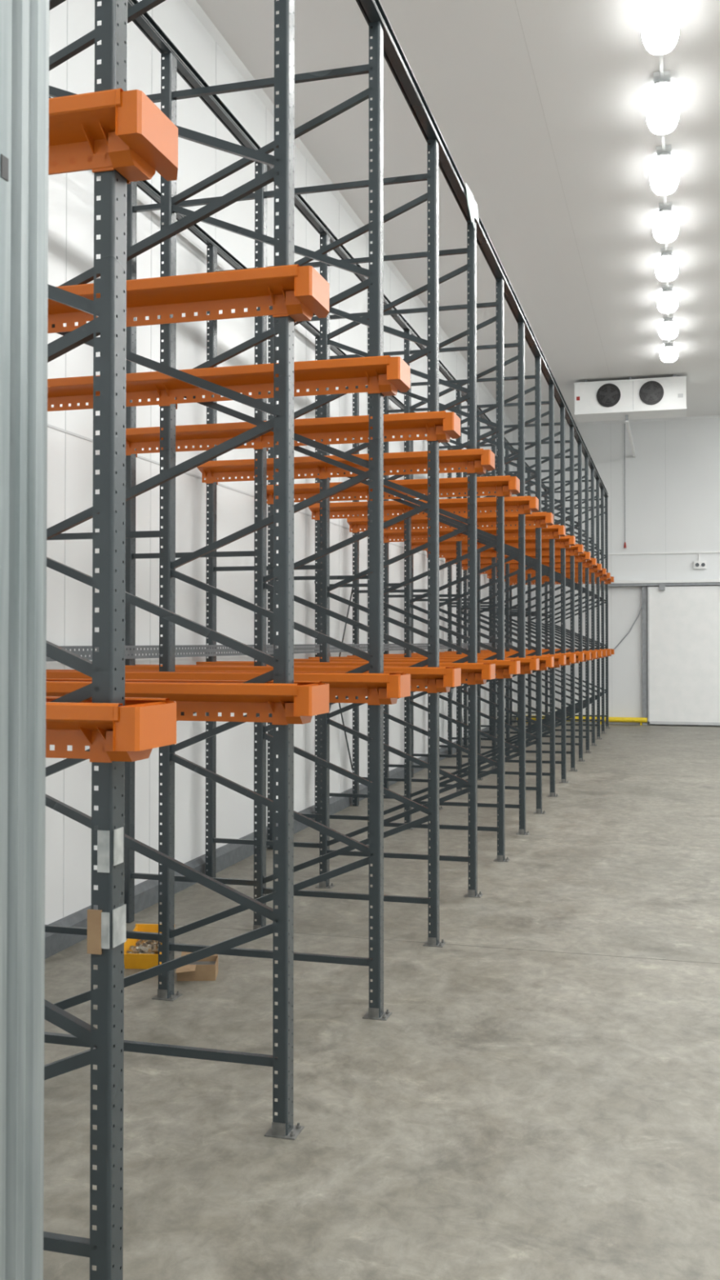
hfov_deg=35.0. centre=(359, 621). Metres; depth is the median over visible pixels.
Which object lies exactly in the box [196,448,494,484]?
rail
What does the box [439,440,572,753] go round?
frame bracing
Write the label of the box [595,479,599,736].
upright
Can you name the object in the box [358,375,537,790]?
frame bracing
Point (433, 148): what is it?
upright
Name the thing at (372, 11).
tie
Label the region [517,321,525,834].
upright
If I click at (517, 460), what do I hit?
upright
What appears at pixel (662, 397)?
cooler
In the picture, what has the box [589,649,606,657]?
rail
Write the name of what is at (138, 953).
bin
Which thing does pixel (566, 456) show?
frame bracing
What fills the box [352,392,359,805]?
upright
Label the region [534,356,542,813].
upright
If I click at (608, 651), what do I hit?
rail
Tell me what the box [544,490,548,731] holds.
upright
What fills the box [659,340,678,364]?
ceiling light
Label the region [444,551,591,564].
rail
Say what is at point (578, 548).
rail
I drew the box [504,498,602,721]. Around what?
frame bracing
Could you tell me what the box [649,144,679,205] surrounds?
ceiling light
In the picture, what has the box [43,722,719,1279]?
floor
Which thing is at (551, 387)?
upright
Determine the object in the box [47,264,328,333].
rail
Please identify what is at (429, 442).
upright
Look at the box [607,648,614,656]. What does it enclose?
rail
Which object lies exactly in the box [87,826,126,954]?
tape patch
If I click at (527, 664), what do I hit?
rail
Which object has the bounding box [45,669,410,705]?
rail
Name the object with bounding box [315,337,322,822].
upright
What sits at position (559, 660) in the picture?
rail
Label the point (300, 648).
beam
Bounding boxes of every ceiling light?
[640,0,679,75]
[645,70,679,149]
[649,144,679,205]
[652,201,679,250]
[654,247,678,287]
[657,284,678,317]
[658,315,678,342]
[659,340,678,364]
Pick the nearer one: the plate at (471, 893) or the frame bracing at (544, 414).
the plate at (471, 893)
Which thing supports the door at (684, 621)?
attached to the rail at (661, 584)
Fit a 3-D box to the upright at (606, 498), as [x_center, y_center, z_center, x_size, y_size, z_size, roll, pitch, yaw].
[5.127,-0.191,23.750,0.055,4.800,0.080,0,-1,15]
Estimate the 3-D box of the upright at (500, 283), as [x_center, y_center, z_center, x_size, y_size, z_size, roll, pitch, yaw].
[1.161,-0.440,9.442,0.055,4.800,0.080,0,-1,15]
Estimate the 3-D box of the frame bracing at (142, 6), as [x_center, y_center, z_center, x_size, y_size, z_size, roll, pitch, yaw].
[-1.242,-0.549,4.504,1.982,4.377,0.028,0,-1,15]
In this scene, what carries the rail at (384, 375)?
attached to the upright at (169, 73)
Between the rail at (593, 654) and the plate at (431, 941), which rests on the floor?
the plate at (431, 941)
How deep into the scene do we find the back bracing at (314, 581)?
12.35 m
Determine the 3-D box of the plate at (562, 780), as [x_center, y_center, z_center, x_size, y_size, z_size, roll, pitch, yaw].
[2.607,2.030,14.602,0.117,0.050,0.110,0,-1,15]
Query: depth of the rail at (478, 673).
8.10 m
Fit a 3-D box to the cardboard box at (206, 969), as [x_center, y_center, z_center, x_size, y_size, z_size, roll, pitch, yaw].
[-0.872,1.846,6.141,0.204,0.122,0.270,0,-1,-2]
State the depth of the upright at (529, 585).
20.10 m
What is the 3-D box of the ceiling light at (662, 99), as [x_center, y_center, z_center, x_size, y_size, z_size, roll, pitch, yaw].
[2.756,-4.584,10.400,0.290,0.130,1.500,0,-1,15]
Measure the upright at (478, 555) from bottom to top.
4.800 m
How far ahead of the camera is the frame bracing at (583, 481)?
19.98 m
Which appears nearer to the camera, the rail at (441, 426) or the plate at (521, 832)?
the rail at (441, 426)
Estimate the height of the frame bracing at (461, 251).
4.377 m
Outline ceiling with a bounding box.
[195,0,719,424]
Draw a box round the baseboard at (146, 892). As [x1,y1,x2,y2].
[44,715,515,959]
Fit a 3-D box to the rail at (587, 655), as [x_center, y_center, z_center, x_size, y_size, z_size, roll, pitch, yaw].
[2.405,0.532,17.487,2.210,0.154,0.295,0,-1,15]
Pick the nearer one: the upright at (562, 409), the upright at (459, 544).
the upright at (459, 544)
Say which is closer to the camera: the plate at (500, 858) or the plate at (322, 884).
the plate at (322, 884)
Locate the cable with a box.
[623,423,626,547]
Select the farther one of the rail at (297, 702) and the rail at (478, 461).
the rail at (478, 461)
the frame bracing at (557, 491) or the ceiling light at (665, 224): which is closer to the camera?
the ceiling light at (665, 224)
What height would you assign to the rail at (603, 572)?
0.154 m
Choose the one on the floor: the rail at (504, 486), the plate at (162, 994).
the plate at (162, 994)
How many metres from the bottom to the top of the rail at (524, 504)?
0.154 m
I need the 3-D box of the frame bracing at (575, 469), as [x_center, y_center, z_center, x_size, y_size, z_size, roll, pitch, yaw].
[2.724,-0.299,18.813,1.982,4.377,0.028,0,-1,15]
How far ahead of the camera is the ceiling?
11.34 m
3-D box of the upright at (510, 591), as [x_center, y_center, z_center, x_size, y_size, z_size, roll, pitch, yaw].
[3.200,-0.181,24.284,0.055,4.800,0.080,0,-1,15]
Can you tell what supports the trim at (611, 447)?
attached to the wall at (675, 468)
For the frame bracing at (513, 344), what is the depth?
10.88 m
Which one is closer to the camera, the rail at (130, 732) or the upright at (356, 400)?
the rail at (130, 732)
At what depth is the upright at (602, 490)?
22.42 m
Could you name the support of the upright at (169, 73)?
on the plate at (162, 994)
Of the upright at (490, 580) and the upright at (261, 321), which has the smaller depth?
the upright at (261, 321)
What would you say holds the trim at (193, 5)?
attached to the wall at (235, 510)
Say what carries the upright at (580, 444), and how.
on the plate
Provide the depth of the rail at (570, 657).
14.54 m
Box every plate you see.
[151,984,182,1000]
[252,924,261,930]
[264,1121,304,1140]
[315,880,334,888]
[362,1007,391,1020]
[422,937,445,947]
[463,889,483,897]
[493,855,509,862]
[515,829,529,835]
[533,808,545,813]
[547,792,558,796]
[559,778,568,782]
[568,767,577,771]
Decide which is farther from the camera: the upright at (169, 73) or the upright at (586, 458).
the upright at (586, 458)
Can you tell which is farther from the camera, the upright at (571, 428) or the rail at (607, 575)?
the rail at (607, 575)
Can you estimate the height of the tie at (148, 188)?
0.050 m
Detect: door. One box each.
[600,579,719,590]
[604,586,719,725]
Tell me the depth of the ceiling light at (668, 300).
15.77 m
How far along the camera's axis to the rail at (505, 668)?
9.38 m
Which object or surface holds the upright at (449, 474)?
on the floor
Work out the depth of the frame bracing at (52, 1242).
2.94 m
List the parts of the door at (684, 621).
pull cord, panel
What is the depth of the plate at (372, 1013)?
5.46 m
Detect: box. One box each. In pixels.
[175,951,217,981]
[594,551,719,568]
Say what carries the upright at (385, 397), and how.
on the floor
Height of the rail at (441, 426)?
0.154 m
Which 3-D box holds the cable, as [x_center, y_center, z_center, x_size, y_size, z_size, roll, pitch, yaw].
[5.764,-2.961,24.878,0.060,2.710,0.060,0,-1,15]
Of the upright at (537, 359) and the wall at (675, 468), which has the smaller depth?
the upright at (537, 359)
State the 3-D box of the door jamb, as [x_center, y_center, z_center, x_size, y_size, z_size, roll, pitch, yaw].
[6.149,0.721,24.696,0.095,3.020,0.100,0,-1,15]
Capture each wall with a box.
[44,0,513,924]
[512,417,719,726]
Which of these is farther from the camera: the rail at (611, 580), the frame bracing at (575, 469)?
the rail at (611, 580)
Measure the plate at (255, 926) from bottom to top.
0.050 m
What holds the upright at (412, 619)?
on the floor
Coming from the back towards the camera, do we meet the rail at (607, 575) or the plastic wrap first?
the rail at (607, 575)
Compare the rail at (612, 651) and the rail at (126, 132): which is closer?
the rail at (126, 132)
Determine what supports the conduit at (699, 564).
attached to the wall at (675, 468)
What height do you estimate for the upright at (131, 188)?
4.800 m
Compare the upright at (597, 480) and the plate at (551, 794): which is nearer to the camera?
the plate at (551, 794)
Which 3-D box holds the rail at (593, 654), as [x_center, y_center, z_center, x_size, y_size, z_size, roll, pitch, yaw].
[2.765,0.555,18.788,2.210,0.154,0.295,0,-1,15]
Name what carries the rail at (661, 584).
in the wall at (675, 468)
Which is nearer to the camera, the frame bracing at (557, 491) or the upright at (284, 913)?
the upright at (284, 913)
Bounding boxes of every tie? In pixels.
[48,96,486,476]
[127,0,555,498]
[355,0,608,497]
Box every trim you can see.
[47,0,505,917]
[183,0,719,427]
[515,0,611,380]
[557,447,666,724]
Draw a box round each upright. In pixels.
[89,0,127,1279]
[124,181,137,923]
[158,52,177,998]
[205,245,217,877]
[253,161,266,927]
[266,306,276,848]
[272,0,294,1135]
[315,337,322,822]
[319,234,329,887]
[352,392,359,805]
[367,288,372,846]
[368,21,383,1017]
[383,395,388,789]
[404,330,411,829]
[411,440,413,777]
[426,139,439,945]
[429,442,430,764]
[447,448,452,754]
[456,390,462,790]
[462,467,467,748]
[466,219,477,896]
[476,411,480,779]
[488,491,492,735]
[491,433,496,767]
[496,277,505,861]
[505,448,510,755]
[509,510,512,725]
[516,460,520,746]
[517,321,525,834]
[527,472,531,742]
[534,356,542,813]
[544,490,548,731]
[548,384,555,796]
[560,407,566,782]
[569,426,575,770]
[577,442,582,760]
[584,456,589,752]
[591,468,595,745]
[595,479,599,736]
[600,488,604,733]
[604,497,608,728]
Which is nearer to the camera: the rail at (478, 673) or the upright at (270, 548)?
the rail at (478, 673)
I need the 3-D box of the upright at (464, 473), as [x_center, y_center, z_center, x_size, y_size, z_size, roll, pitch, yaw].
[1.758,-0.272,19.081,0.055,4.800,0.080,0,-1,15]
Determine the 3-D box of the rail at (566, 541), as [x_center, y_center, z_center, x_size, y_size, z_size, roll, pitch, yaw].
[1.683,-1.013,14.912,2.210,0.154,0.295,0,-1,15]
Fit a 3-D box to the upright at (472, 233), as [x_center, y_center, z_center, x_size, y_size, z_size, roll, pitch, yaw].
[0.801,-0.463,8.141,0.055,4.800,0.080,0,-1,15]
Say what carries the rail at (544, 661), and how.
attached to the upright at (356, 400)
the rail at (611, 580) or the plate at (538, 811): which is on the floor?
the plate at (538, 811)
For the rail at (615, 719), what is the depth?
24.72 m
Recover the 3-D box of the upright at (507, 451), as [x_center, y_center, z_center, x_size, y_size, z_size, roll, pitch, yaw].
[2.265,-0.299,17.540,0.055,4.800,0.080,0,-1,15]
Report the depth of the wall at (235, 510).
8.75 m
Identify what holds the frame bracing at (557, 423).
attached to the upright at (478, 555)
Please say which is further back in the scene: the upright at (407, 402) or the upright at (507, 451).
the upright at (507, 451)
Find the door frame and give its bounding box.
[0,0,48,1279]
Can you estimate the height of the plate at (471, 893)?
0.050 m
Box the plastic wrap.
[465,182,479,226]
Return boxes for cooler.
[573,374,686,457]
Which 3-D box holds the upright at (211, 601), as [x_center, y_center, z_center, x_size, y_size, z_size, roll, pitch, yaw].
[-1.127,-0.454,8.675,0.055,4.800,0.080,0,-1,15]
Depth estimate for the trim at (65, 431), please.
8.68 m
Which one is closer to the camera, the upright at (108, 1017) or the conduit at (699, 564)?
the upright at (108, 1017)
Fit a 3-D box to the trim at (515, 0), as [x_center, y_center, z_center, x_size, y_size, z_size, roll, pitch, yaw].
[3.979,-4.653,10.135,6.906,0.001,29.500,0,-1,15]
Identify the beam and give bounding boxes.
[46,642,512,661]
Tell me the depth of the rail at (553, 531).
13.45 m
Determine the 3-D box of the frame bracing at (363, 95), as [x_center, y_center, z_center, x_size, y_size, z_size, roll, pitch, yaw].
[-0.881,-0.526,5.805,1.982,4.377,0.028,0,-1,15]
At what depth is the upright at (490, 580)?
21.62 m
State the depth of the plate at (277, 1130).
4.16 m
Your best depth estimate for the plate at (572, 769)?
15.86 m
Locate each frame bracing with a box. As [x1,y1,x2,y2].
[43,0,100,1257]
[44,0,279,1066]
[44,64,373,966]
[131,173,431,904]
[213,248,471,862]
[275,302,499,831]
[320,342,520,808]
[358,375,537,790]
[387,400,551,775]
[413,422,562,764]
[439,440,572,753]
[451,455,579,745]
[466,468,586,737]
[480,480,592,731]
[504,489,597,726]
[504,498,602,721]
[511,506,606,716]
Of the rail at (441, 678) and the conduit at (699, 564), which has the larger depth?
the conduit at (699, 564)
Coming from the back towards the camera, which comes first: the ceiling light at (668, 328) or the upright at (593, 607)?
the upright at (593, 607)
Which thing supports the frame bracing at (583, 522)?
attached to the upright
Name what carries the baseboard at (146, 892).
attached to the wall at (235, 510)
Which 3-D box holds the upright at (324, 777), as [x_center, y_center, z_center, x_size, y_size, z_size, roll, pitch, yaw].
[-0.259,-0.458,8.435,0.055,4.800,0.080,0,-1,15]
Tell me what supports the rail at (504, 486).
attached to the upright at (371, 294)
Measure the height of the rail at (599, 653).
0.154 m
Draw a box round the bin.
[124,923,161,968]
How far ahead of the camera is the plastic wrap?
7.81 m
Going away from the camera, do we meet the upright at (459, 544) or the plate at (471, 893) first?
the plate at (471, 893)
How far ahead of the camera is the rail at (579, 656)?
15.84 m
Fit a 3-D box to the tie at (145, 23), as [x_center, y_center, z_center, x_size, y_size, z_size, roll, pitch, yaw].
[0.871,-2.817,12.553,0.060,0.055,24.060,0,-1,15]
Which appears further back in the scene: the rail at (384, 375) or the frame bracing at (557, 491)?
the frame bracing at (557, 491)
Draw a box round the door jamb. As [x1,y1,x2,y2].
[641,586,647,724]
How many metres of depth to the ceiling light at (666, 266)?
14.34 m
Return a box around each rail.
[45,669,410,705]
[45,678,328,724]
[45,696,176,762]
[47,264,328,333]
[47,355,410,411]
[48,88,177,183]
[124,664,461,693]
[125,411,460,457]
[195,661,495,684]
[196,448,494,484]
[266,475,519,504]
[293,658,519,678]
[308,496,538,519]
[308,656,539,674]
[346,511,553,533]
[346,655,554,671]
[383,524,565,543]
[383,653,565,667]
[411,535,575,550]
[411,653,575,665]
[426,543,583,558]
[439,652,583,663]
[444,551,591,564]
[444,651,591,662]
[462,557,596,569]
[480,563,601,573]
[480,649,602,659]
[480,650,596,660]
[487,568,606,578]
[504,572,610,581]
[504,648,610,657]
[509,576,613,585]
[516,715,647,724]
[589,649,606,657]
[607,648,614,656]
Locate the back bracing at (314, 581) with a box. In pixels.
[314,581,462,782]
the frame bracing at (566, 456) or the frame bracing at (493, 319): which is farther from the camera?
the frame bracing at (566, 456)
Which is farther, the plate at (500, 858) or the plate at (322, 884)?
the plate at (500, 858)
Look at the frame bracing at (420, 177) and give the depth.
6.98 m
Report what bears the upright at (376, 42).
on the plate at (372, 1013)
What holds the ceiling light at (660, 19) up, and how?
attached to the ceiling
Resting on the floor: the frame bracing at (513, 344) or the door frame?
the door frame
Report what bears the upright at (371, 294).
on the plate
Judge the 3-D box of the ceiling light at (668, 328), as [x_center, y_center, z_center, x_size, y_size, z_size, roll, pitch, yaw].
[4.759,-4.458,17.627,0.290,0.130,1.500,0,-1,15]
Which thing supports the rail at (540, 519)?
attached to the upright
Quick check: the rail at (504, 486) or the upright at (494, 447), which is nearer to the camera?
the rail at (504, 486)
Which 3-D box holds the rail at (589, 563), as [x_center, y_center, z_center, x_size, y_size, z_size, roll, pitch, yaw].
[2.765,-0.945,18.814,2.210,0.154,0.295,0,-1,15]
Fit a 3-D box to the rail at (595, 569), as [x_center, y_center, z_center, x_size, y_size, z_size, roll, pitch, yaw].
[3.126,-0.922,20.115,2.210,0.154,0.295,0,-1,15]

